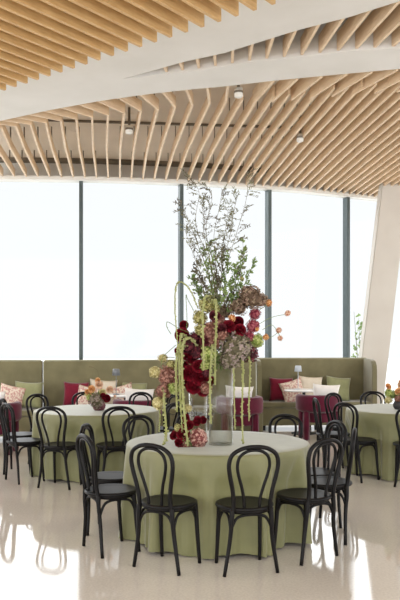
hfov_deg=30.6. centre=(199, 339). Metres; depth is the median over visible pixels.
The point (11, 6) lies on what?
ceiling slat
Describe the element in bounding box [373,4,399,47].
ceiling slat
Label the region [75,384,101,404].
cushion
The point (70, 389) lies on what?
cushion
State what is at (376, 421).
tablecloth
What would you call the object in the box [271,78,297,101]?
ceiling slat
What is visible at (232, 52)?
ceiling slat
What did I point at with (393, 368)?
terrace
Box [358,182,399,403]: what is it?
pillar
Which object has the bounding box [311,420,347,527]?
bentwood chair
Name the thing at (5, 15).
ceiling slat
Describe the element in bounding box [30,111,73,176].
ceiling slat
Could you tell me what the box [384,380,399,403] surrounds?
bouquet
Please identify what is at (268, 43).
ceiling slat
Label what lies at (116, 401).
barrel armchair
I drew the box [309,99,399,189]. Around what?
ceiling slat
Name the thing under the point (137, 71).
ceiling
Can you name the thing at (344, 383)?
cushion
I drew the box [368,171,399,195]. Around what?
ceiling slat
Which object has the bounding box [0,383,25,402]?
cushion
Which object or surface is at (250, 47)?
ceiling slat
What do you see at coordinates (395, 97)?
ceiling slat
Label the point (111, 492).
bentwood chair
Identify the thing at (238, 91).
ceiling spotlight
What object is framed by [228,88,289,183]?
ceiling slat
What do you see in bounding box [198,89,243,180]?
ceiling slat
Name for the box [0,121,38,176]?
ceiling slat
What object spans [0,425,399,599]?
floor
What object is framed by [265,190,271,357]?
window frame
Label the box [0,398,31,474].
bentwood chair
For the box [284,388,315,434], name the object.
pedestal table
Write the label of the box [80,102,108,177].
ceiling slat
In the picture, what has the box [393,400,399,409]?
vase
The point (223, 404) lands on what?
barrel armchair
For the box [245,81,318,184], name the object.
ceiling slat
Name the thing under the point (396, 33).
ceiling slat
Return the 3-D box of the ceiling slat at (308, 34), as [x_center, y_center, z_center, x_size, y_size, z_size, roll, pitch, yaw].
[1.083,-3.033,7.169,0.028,0.175,0.750,0,0,-5]
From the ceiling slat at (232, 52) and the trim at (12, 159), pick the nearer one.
the ceiling slat at (232, 52)
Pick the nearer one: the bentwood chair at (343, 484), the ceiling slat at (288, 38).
the bentwood chair at (343, 484)
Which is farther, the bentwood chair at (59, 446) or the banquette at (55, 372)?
the banquette at (55, 372)
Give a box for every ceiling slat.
[0,0,113,55]
[0,8,100,60]
[0,19,87,64]
[0,30,74,68]
[0,40,62,72]
[0,50,50,76]
[0,59,38,79]
[0,67,27,83]
[0,75,16,86]
[0,82,5,90]
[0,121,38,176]
[0,125,26,176]
[0,144,14,176]
[0,164,2,175]
[2,118,50,176]
[12,0,127,51]
[16,115,61,176]
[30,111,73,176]
[40,0,141,46]
[44,108,85,176]
[61,105,96,177]
[68,0,156,42]
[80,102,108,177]
[96,0,171,37]
[97,99,124,177]
[118,96,141,178]
[125,0,187,32]
[139,94,158,178]
[153,0,203,27]
[154,91,175,179]
[165,89,193,179]
[176,88,210,180]
[179,62,183,69]
[181,0,220,21]
[188,86,228,180]
[196,58,199,67]
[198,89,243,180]
[208,96,256,181]
[209,0,238,16]
[213,55,216,65]
[218,85,274,182]
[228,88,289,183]
[231,50,233,62]
[237,0,256,10]
[237,91,305,183]
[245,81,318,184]
[248,44,253,59]
[252,81,273,103]
[254,84,334,184]
[262,88,348,185]
[265,0,275,4]
[265,37,274,58]
[270,79,362,186]
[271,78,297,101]
[278,83,376,186]
[283,31,296,56]
[286,76,388,187]
[291,76,322,100]
[293,82,399,187]
[300,24,320,54]
[301,91,399,188]
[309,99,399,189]
[310,74,346,98]
[316,110,399,189]
[318,18,344,52]
[323,120,399,190]
[330,129,399,191]
[331,71,372,96]
[337,10,371,50]
[337,137,399,192]
[343,145,399,193]
[349,152,399,193]
[352,69,397,94]
[355,1,399,48]
[355,158,399,194]
[361,165,399,195]
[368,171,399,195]
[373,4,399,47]
[374,69,399,93]
[374,176,399,196]
[392,25,399,46]
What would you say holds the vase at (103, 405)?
on the tablecloth at (77, 415)
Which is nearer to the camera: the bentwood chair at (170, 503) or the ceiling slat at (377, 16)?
the bentwood chair at (170, 503)
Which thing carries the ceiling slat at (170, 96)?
attached to the ceiling at (182, 100)
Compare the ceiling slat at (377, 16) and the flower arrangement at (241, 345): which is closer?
the flower arrangement at (241, 345)
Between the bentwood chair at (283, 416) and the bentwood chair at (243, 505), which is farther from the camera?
the bentwood chair at (283, 416)
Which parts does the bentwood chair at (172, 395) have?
seat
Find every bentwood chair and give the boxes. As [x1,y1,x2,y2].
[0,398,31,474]
[0,403,44,484]
[25,393,48,431]
[35,406,81,489]
[71,391,92,404]
[76,433,140,558]
[79,423,123,535]
[96,406,135,471]
[122,414,154,446]
[128,392,152,406]
[129,443,200,575]
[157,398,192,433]
[160,394,182,431]
[163,402,182,432]
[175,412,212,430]
[215,445,279,576]
[268,414,302,438]
[274,438,342,565]
[310,427,356,544]
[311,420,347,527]
[312,397,349,467]
[324,392,342,455]
[333,402,379,482]
[360,391,385,404]
[393,409,399,486]
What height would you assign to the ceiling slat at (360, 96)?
0.334 m
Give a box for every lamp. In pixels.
[112,369,119,394]
[294,366,301,389]
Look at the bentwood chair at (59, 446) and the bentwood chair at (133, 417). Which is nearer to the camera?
the bentwood chair at (133, 417)
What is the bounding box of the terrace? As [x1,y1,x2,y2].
[0,359,399,403]
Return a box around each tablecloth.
[30,404,158,481]
[118,430,311,558]
[343,404,399,480]
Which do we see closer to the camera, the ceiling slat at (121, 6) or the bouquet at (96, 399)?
the ceiling slat at (121, 6)
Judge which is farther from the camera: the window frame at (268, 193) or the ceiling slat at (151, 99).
the window frame at (268, 193)
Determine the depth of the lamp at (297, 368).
12.45 m
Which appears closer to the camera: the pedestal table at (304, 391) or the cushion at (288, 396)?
the pedestal table at (304, 391)
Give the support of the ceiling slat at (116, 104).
attached to the ceiling at (182, 100)
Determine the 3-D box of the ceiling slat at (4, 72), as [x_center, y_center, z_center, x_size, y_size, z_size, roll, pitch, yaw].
[-3.112,-2.821,6.060,0.034,0.213,4.200,0,0,37]
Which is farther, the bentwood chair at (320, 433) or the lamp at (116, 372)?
the lamp at (116, 372)
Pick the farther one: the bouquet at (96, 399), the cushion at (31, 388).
the cushion at (31, 388)
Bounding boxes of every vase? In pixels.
[93,401,105,410]
[189,393,206,434]
[209,369,232,444]
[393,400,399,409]
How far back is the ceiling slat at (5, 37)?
6.90 m
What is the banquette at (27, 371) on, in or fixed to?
on the floor
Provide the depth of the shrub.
16.64 m
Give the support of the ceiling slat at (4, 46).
attached to the ceiling at (137, 71)
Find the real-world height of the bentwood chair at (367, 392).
0.896 m
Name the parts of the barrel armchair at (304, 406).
leg, leg, backrest, seat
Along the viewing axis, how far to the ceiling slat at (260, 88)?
8.76 m
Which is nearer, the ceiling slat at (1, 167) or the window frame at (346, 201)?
the ceiling slat at (1, 167)
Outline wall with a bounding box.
[0,163,377,195]
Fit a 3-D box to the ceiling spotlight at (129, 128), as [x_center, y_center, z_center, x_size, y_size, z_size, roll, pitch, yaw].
[-1.000,-3.095,10.300,0.108,0.370,0.108,0,0,0]
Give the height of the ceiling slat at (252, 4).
0.213 m
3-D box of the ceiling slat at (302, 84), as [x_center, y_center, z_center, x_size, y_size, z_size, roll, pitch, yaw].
[1.236,-3.013,8.523,0.028,0.175,0.815,0,0,-17]
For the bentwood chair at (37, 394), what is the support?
on the floor
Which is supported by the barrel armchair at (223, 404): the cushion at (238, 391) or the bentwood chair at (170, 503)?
the cushion at (238, 391)
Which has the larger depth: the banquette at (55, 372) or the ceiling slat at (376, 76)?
the banquette at (55, 372)
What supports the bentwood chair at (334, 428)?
on the floor
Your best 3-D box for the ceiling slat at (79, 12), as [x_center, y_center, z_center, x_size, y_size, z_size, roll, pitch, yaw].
[-1.825,-2.821,5.097,0.034,0.213,4.200,0,0,38]
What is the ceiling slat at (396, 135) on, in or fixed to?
attached to the ceiling at (182, 100)
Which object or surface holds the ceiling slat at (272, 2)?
attached to the ceiling at (137, 71)
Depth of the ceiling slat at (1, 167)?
12.94 m
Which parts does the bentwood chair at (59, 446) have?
leg, leg, seat, leg, leg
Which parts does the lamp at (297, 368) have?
lamp shade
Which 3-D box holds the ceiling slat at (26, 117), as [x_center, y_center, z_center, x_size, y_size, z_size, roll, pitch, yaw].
[-2.300,-3.112,11.430,0.390,0.334,3.549,0,0,-1]
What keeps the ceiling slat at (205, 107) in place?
attached to the ceiling at (182, 100)
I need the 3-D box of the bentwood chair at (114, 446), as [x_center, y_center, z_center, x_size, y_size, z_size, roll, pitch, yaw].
[-0.927,1.152,7.980,0.410,0.896,0.443,0,0,-19]
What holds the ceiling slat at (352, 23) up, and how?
attached to the ceiling at (137, 71)
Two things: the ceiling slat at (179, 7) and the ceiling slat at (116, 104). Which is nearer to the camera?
the ceiling slat at (179, 7)
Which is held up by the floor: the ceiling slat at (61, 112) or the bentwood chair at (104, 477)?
the bentwood chair at (104, 477)
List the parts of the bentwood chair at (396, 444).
leg, leg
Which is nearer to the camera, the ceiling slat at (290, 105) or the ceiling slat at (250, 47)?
the ceiling slat at (250, 47)
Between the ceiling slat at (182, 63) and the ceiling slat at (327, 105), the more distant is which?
the ceiling slat at (327, 105)
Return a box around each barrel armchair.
[0,401,21,454]
[113,398,161,414]
[216,395,262,431]
[296,393,339,440]
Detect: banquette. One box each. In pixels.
[0,360,42,435]
[43,359,262,431]
[254,358,376,429]
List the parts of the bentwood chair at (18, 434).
leg, leg, seat, leg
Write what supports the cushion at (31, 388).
on the banquette at (27, 371)
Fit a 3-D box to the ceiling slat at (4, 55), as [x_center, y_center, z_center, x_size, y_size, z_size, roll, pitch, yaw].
[-2.826,-2.821,5.846,0.034,0.213,4.200,0,0,37]
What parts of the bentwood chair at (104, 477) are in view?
leg, seat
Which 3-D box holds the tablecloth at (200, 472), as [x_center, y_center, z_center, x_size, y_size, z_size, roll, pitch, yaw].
[0.138,1.218,6.078,1.592,0.751,1.588,0,0,0]
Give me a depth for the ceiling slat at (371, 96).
10.58 m
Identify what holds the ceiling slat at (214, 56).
attached to the ceiling at (137, 71)
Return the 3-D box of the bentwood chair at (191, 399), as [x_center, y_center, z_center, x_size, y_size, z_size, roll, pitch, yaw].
[-0.304,1.152,8.903,0.443,0.896,0.410,0,0,-3]
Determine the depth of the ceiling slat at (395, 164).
13.31 m
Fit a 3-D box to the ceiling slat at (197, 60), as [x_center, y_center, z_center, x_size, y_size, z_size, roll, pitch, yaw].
[-0.023,-3.033,7.770,0.028,0.175,0.283,0,0,5]
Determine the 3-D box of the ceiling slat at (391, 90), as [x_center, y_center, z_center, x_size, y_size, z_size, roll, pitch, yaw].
[2.065,-3.112,11.271,0.057,0.334,5.806,0,0,-5]
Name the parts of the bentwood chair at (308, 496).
leg, seat, leg, leg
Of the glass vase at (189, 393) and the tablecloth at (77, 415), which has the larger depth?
the tablecloth at (77, 415)
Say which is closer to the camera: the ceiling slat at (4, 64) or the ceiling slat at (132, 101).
the ceiling slat at (4, 64)
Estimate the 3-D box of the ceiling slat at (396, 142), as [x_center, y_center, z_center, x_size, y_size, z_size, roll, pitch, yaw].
[2.971,-3.112,11.423,0.056,0.334,6.374,0,0,-4]
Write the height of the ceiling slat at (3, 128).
0.334 m
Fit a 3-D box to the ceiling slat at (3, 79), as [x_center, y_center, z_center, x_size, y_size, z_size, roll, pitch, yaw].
[-3.255,-2.821,6.167,0.034,0.213,4.200,0,0,38]
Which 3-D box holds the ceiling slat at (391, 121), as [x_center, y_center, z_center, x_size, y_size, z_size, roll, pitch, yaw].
[2.525,-3.112,11.344,0.056,0.334,6.083,0,0,-5]
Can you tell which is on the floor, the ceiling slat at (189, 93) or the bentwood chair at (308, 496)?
the bentwood chair at (308, 496)
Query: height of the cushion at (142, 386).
0.449 m
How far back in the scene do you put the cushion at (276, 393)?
13.11 m
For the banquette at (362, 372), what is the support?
on the floor
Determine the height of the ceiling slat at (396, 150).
0.334 m
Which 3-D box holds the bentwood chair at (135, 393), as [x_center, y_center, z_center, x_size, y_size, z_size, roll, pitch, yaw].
[-0.880,1.152,9.741,0.410,0.896,0.443,0,0,24]
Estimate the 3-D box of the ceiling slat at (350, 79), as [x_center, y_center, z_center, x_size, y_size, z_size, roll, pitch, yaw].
[1.733,-3.013,8.384,0.028,0.175,0.832,0,0,-20]
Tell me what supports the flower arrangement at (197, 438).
on the tablecloth at (200, 472)
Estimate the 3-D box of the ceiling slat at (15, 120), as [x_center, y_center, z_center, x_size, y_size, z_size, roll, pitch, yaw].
[-2.516,-3.112,11.485,0.369,0.334,3.415,0,0,-1]
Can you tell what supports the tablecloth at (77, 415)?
on the round table
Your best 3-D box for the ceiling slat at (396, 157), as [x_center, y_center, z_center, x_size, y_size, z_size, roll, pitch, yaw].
[3.260,-3.112,11.475,0.057,0.334,6.568,0,0,-4]
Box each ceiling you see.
[0,0,399,120]
[0,78,327,167]
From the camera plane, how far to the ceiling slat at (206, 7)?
6.07 m
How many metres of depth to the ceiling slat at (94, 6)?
6.25 m
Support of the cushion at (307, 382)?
on the banquette at (362, 372)
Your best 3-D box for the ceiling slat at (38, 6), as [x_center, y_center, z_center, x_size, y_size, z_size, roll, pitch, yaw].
[-1.968,-2.821,5.204,0.034,0.213,4.200,0,0,38]
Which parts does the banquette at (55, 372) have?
backrest, seat, seat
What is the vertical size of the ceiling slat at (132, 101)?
0.334 m
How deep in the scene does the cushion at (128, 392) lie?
10.69 m
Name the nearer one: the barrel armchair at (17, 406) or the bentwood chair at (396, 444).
the bentwood chair at (396, 444)
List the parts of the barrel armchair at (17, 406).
leg, backrest, leg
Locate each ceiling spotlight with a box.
[125,107,132,133]
[234,85,242,98]
[296,116,303,142]
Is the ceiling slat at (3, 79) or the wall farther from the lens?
the wall
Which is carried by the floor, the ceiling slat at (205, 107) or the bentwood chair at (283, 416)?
the bentwood chair at (283, 416)
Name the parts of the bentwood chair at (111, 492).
leg, leg, seat, leg, leg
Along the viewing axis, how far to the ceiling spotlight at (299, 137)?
10.61 m
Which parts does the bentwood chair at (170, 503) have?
leg, leg, seat, leg, leg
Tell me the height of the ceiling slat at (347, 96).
0.334 m
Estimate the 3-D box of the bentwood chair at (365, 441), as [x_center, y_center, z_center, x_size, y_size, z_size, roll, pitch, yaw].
[1.804,1.152,8.381,0.443,0.896,0.410,0,0,-35]
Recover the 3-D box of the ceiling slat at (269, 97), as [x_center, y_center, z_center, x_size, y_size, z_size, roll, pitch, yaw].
[0.609,-3.112,11.255,0.058,0.334,4.892,0,0,-6]
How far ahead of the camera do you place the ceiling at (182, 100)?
11.54 m
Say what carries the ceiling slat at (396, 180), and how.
attached to the ceiling at (182, 100)
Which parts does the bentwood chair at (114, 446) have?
leg, leg, seat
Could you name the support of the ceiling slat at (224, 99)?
attached to the ceiling at (182, 100)
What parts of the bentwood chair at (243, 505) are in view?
leg, leg, seat, leg, leg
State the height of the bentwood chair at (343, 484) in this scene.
0.896 m
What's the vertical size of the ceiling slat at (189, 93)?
0.334 m
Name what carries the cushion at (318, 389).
on the barrel armchair at (304, 406)
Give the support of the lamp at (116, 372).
on the pedestal table at (121, 395)
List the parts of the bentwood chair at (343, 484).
seat, leg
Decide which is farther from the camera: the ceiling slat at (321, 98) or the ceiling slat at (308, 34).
the ceiling slat at (321, 98)
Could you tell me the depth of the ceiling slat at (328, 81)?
8.50 m
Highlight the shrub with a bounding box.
[351,313,362,357]
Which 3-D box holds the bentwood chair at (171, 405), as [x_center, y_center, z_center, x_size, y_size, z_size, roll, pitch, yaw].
[-0.456,1.152,8.354,0.443,0.896,0.410,0,0,33]
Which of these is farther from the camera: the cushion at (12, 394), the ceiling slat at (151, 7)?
the cushion at (12, 394)
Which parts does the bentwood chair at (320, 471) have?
leg, seat, leg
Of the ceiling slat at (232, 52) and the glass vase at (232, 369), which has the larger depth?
the ceiling slat at (232, 52)
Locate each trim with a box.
[0,157,294,173]
[0,175,377,201]
[48,119,303,128]
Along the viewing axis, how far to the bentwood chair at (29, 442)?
8.24 m
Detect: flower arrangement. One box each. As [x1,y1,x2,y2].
[149,167,290,445]
[170,414,207,447]
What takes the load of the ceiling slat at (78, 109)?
attached to the ceiling at (182, 100)
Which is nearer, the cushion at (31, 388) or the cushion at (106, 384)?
the cushion at (31, 388)
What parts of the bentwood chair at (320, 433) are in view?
leg, leg, seat, leg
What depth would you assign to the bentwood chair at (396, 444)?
7.92 m
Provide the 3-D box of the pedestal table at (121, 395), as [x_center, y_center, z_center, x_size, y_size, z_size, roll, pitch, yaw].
[-1.160,1.225,11.420,0.690,0.750,0.690,0,0,0]
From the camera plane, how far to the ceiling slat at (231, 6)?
6.02 m
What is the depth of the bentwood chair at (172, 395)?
9.54 m
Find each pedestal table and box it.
[108,393,125,399]
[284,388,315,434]
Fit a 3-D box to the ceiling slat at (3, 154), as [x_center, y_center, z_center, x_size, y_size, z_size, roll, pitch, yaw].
[-3.164,-3.112,11.637,0.261,0.334,3.042,0,0,-2]
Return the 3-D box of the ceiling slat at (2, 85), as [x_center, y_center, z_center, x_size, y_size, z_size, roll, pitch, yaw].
[-3.398,-2.821,6.274,0.034,0.213,4.200,0,0,37]
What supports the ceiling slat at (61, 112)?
attached to the ceiling at (182, 100)
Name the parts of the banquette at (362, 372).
panel, seat, backrest, seat, panel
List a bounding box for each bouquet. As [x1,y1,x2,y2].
[84,366,115,409]
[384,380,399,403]
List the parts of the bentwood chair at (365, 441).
leg, seat, leg, leg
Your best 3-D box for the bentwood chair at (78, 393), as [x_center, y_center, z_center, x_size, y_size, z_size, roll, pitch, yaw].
[-1.511,1.152,9.780,0.410,0.896,0.443,0,0,-16]
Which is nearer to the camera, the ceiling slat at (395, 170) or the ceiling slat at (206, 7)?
the ceiling slat at (206, 7)
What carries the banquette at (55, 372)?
on the floor
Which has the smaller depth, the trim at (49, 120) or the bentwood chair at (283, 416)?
the bentwood chair at (283, 416)
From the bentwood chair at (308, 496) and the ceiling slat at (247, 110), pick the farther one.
the ceiling slat at (247, 110)
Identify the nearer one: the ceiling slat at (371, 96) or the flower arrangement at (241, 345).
the flower arrangement at (241, 345)
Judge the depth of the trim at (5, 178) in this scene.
13.53 m
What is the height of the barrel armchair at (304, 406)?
0.725 m
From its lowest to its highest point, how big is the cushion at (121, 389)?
0.450 m
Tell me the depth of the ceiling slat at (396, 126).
11.72 m
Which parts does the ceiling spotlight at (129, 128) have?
stem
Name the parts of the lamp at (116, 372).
lamp shade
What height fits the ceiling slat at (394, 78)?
0.175 m
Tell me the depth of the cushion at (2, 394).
10.21 m
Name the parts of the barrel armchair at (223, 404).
leg, backrest, seat, leg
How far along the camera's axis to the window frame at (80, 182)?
13.32 m
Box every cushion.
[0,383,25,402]
[0,391,5,402]
[15,381,43,408]
[63,382,89,404]
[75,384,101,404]
[90,379,117,403]
[112,383,131,399]
[122,382,146,389]
[125,388,153,400]
[225,385,253,397]
[269,377,292,400]
[279,377,302,401]
[298,375,322,394]
[313,383,339,394]
[326,375,350,400]
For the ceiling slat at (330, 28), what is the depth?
7.18 m
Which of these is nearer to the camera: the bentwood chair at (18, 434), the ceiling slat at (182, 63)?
the ceiling slat at (182, 63)
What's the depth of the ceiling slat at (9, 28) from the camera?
6.73 m
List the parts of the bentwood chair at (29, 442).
leg, leg, seat, leg, leg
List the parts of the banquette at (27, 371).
seat, backrest, seat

